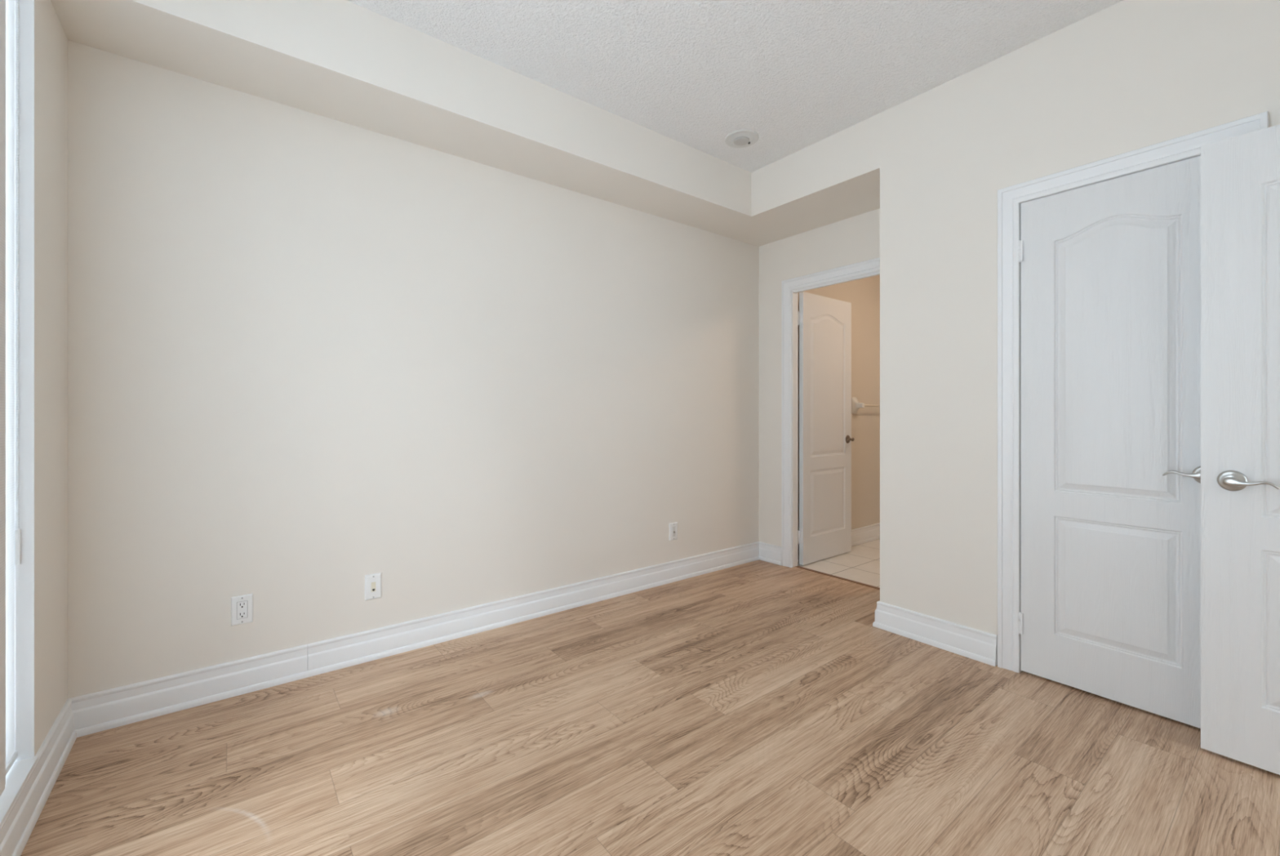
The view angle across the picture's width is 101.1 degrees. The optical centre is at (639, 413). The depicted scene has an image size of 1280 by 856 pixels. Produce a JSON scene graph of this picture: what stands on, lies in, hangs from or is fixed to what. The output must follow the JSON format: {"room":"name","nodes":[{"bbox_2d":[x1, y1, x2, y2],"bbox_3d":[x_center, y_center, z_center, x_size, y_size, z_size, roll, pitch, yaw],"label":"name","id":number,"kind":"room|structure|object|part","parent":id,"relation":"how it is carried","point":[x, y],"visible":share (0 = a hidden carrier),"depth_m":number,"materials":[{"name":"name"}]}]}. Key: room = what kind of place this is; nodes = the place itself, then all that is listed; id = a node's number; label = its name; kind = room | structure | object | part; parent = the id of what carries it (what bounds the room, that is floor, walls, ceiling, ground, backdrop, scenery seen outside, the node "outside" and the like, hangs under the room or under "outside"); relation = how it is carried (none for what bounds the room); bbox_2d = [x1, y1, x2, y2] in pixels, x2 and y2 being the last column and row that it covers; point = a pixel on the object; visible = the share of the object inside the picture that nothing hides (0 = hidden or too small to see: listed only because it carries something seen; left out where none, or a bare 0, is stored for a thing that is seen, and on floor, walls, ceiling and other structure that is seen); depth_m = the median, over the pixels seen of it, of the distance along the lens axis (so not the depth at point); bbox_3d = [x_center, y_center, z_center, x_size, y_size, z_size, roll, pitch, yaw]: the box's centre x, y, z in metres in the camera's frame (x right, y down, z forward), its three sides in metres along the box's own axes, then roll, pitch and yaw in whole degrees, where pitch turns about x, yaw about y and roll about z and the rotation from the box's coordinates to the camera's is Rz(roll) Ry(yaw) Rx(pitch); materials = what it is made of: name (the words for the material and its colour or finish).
{"room":"empty bedroom","nodes":[
{"label":"empty bedroom","id":0,"kind":"room"},
{"bbox_2d":[34,0,67,755],"bbox_3d":[-1.028,-0.235,0.467,0.150,2.730,3.378,0,0,-38],"label":"wall","id":1,"kind":"structure","parent":0,"point":[51,41],"depth_m":1.67,"materials":[{"name":"beige paint"}]},
{"bbox_2d":[0,0,38,826],"bbox_3d":[-1.242,-0.243,0.750,0.160,2.494,1.869,0,0,-38],"label":"window","id":2,"kind":"structure","parent":1,"relation":"in","point":[19,772],"depth_m":1.51,"materials":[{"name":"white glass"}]},
{"bbox_2d":[0,0,5,795],"bbox_3d":[-1.332,-0.236,0.960,0.016,2.407,1.030,0,0,-38],"label":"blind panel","id":3,"kind":"object","parent":2,"relation":"hanging from","point":[2,2],"visible":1,"depth_m":1.34,"materials":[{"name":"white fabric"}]},
{"bbox_2d":[5,0,21,774],"bbox_3d":[-1.679,-0.242,1.345,0.052,2.445,0.384,0,0,-38],"label":"window frame","id":4,"kind":"structure","parent":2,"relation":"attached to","point":[13,537],"depth_m":1.48,"materials":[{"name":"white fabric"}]},
{"bbox_3d":[-1.667,0.971,1.353,0.012,0.018,0.382,0,0,-38],"label":"rail","id":5,"kind":"part","parent":4,"relation":"part of","materials":[{"name":"white plastic"}]},
{"bbox_3d":[-1.777,-0.545,1.506,0.004,1.754,0.004,0,0,-38],"label":"bead chain","id":6,"kind":"part","parent":4,"relation":"part of","materials":[{"name":"white plastic"}]},
{"bbox_3d":[-1.240,0.997,0.748,0.160,0.014,1.864,0,0,-38],"label":"sill","id":7,"kind":"part","parent":2,"relation":"part of","materials":[{"name":"white wood"}]},
{"bbox_2d":[0,697,76,855],"bbox_3d":[-0.995,1.063,0.568,0.026,0.134,3.258,0,0,-38],"label":"baseboard","id":8,"kind":"structure","parent":1,"relation":"attached to","point":[19,824],"depth_m":1.51,"materials":[{"name":"white wood"}]},
{"bbox_2d":[67,40,759,697],"bbox_3d":[-0.586,-0.090,3.025,3.987,2.440,0.120,0,0,-38],"label":"wall","id":9,"kind":"structure","parent":0,"point":[310,355],"depth_m":2.37,"materials":[{"name":"beige paint"}]},
{"bbox_2d":[231,593,253,625],"bbox_3d":[-1.618,0.795,2.143,0.070,0.115,0.009,0,0,-38],"label":"wall outlet","id":10,"kind":"object","parent":9,"relation":"attached to","point":[242,606],"visible":1,"depth_m":2.14,"materials":[{"name":"white plastic"}]},
{"bbox_2d":[236,600,247,618],"bbox_3d":[-1.616,0.795,2.141,0.033,0.067,0.003,0,0,-38],"label":"receptacle","id":11,"kind":"object","parent":10,"relation":"attached to","point":[242,606],"depth_m":2.14,"materials":[{"name":"white plastic"}]},
{"bbox_2d":[364,572,381,599],"bbox_3d":[-1.234,0.798,2.439,0.070,0.115,0.011,0,0,-38],"label":"phone jack","id":12,"kind":"object","parent":9,"relation":"attached to","point":[372,581],"visible":1,"depth_m":2.43,"materials":[{"name":"white plastic"}]},
{"bbox_2d":[70,541,759,737],"bbox_3d":[-0.529,1.063,2.976,3.717,0.134,0.026,0,0,-38],"label":"baseboard","id":13,"kind":"structure","parent":9,"relation":"attached to","point":[97,711],"depth_m":2.38,"materials":[{"name":"white wood"}]},
{"bbox_2d":[669,521,677,540],"bbox_3d":[0.230,0.795,3.572,0.070,0.115,0.018,0,0,-38],"label":"cable plate","id":14,"kind":"object","parent":9,"relation":"attached to","point":[673,526],"visible":1,"depth_m":3.57,"materials":[{"name":"white plastic"}]},
{"bbox_2d":[50,0,879,246],"bbox_3d":[-0.200,-1.455,2.529,3.987,0.290,1.376,0,0,-38],"label":"soffit","id":15,"kind":"structure","parent":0,"point":[345,61],"depth_m":2.38,"materials":[{"name":"beige paint"}]},
{"bbox_2d":[20,559,1279,855],"bbox_3d":[0.849,1.130,1.093,3.922,0.001,5.038,0,0,-38],"label":"floor","id":16,"kind":"structure","parent":0,"point":[758,707],"depth_m":1.74,"materials":[{"name":"brown wood"}]},
{"bbox_2d":[346,0,1123,172],"bbox_3d":[1.490,-1.660,1.790,6.050,0.120,5.000,0,0,-38],"label":"ceiling","id":17,"kind":"structure","parent":0,"point":[797,74],"depth_m":2.31,"materials":[{"name":"paint"}]},
{"bbox_2d":[724,129,759,147],"bbox_3d":[0.591,-1.589,3.064,0.196,0.021,0.196,0,0,-38],"label":"smoke detector","id":18,"kind":"object","parent":17,"relation":"in","point":[740,138],"visible":1,"depth_m":3.04,"materials":[{"name":"grey plastic"}]},
{"bbox_2d":[759,208,879,546],"bbox_3d":[1.340,-0.090,3.650,0.062,2.440,1.256,0,0,-38],"label":"wall","id":19,"kind":"structure","parent":0,"point":[855,239],"depth_m":3.97,"materials":[{"name":"beige paint"}]},
{"bbox_2d":[759,541,782,564],"bbox_3d":[0.990,1.063,4.029,0.026,0.134,0.226,0,0,-38],"label":"baseboard","id":20,"kind":"structure","parent":19,"relation":"attached to","point":[770,553],"depth_m":4.01,"materials":[{"name":"white wood"}]},
{"bbox_2d":[797,291,853,564],"bbox_3d":[1.468,0.107,4.098,0.679,2.030,0.091,0,0,-38],"label":"door","id":21,"kind":"structure","parent":19,"relation":"in","point":[824,531],"depth_m":4.08,"materials":[{"name":"white wood"}]},
{"bbox_3d":[1.677,0.205,4.231,0.103,0.030,0.046,0,0,-38],"label":"lever handle","id":22,"kind":"part","parent":21,"relation":"part of","materials":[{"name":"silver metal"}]},
{"bbox_2d":[782,257,879,567],"bbox_3d":[1.347,0.069,3.625,0.081,2.122,0.846,0,0,-38],"label":"door frame","id":23,"kind":"structure","parent":19,"relation":"attached to","point":[872,265],"depth_m":3.89,"materials":[{"name":"white wood"}]},
{"bbox_2d":[795,565,879,589],"bbox_3d":[1.370,1.139,3.641,0.030,0.023,0.750,0,0,-38],"label":"threshold","id":24,"kind":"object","parent":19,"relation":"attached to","point":[800,566],"depth_m":3.63,"materials":[{"name":"brown wood"}]},
{"bbox_2d":[797,275,879,529],"bbox_3d":[2.387,-0.235,3.796,1.772,2.730,2.068,0,0,-38],"label":"wall","id":25,"kind":"structure","parent":0,"point":[864,294],"depth_m":4.67,"materials":[{"name":"beige paint"}]},
{"bbox_2d":[797,522,879,561],"bbox_3d":[1.786,1.063,4.496,1.662,0.134,0.026,0,0,-38],"label":"baseboard","id":26,"kind":"structure","parent":25,"relation":"attached to","point":[864,534],"depth_m":4.64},
{"bbox_2d":[851,396,879,413],"bbox_3d":[2.119,-0.073,4.715,0.696,0.144,0.088,0,0,-38],"label":"towel bar","id":27,"kind":"object","parent":25,"relation":"attached to","point":[855,405],"visible":0.48,"depth_m":4.53,"materials":[{"name":"white ceramic"}]},
{"bbox_2d":[797,537,879,586],"bbox_3d":[2.387,1.155,3.797,1.771,0.050,2.068,0,0,-38],"label":"floor","id":28,"kind":"structure","parent":0,"point":[861,564],"depth_m":3.95,"materials":[{"name":"tile"}]},
{"bbox_2d":[880,0,1279,635],"bbox_3d":[2.187,-0.235,2.169,0.658,2.730,2.122,0,0,-38],"label":"wall","id":29,"kind":"structure","parent":0,"point":[1126,76],"depth_m":2.44,"materials":[{"name":"beige paint"}]},
{"bbox_2d":[872,600,997,666],"bbox_3d":[1.638,1.063,2.757,0.564,0.134,0.570,0,0,-38],"label":"baseboard","id":30,"kind":"structure","parent":29,"relation":"attached to","point":[976,644],"depth_m":2.55,"materials":[{"name":"white wood"}]},
{"bbox_2d":[1017,155,1200,728],"bbox_3d":[1.840,0.100,2.061,0.091,2.038,0.627,0,0,-38],"label":"door","id":31,"kind":"structure","parent":29,"relation":"in","point":[1110,270],"depth_m":2.06,"materials":[{"name":"white wood"}]},
{"bbox_3d":[1.952,0.216,1.881,0.046,0.030,0.122,0,0,-38],"label":"lever handle","id":32,"kind":"part","parent":31,"relation":"part of","materials":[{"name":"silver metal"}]},
{"bbox_2d":[997,111,1268,672],"bbox_3d":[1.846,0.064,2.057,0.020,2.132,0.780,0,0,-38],"label":"door frame","id":33,"kind":"structure","parent":29,"relation":"attached to","point":[1009,198],"depth_m":2.32,"materials":[{"name":"white wood"}]},
{"bbox_3d":[1.286,-0.235,0.201,3.180,2.730,0.120,0,0,-38],"label":"wall","id":34,"kind":"structure","parent":0,"visible":0},
{"bbox_2d":[1200,124,1279,774],"bbox_3d":[2.117,0.111,1.437,0.091,2.011,0.812,0,0,-38],"label":"door","id":35,"kind":"structure","parent":34,"relation":"in","point":[1240,175],"depth_m":1.69,"materials":[{"name":"white wood"}]},
{"bbox_3d":[1.919,0.216,1.655,0.046,0.030,0.115,0,0,-38],"label":"lever handle","id":36,"kind":"part","parent":35,"relation":"part of","materials":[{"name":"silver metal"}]}
]}

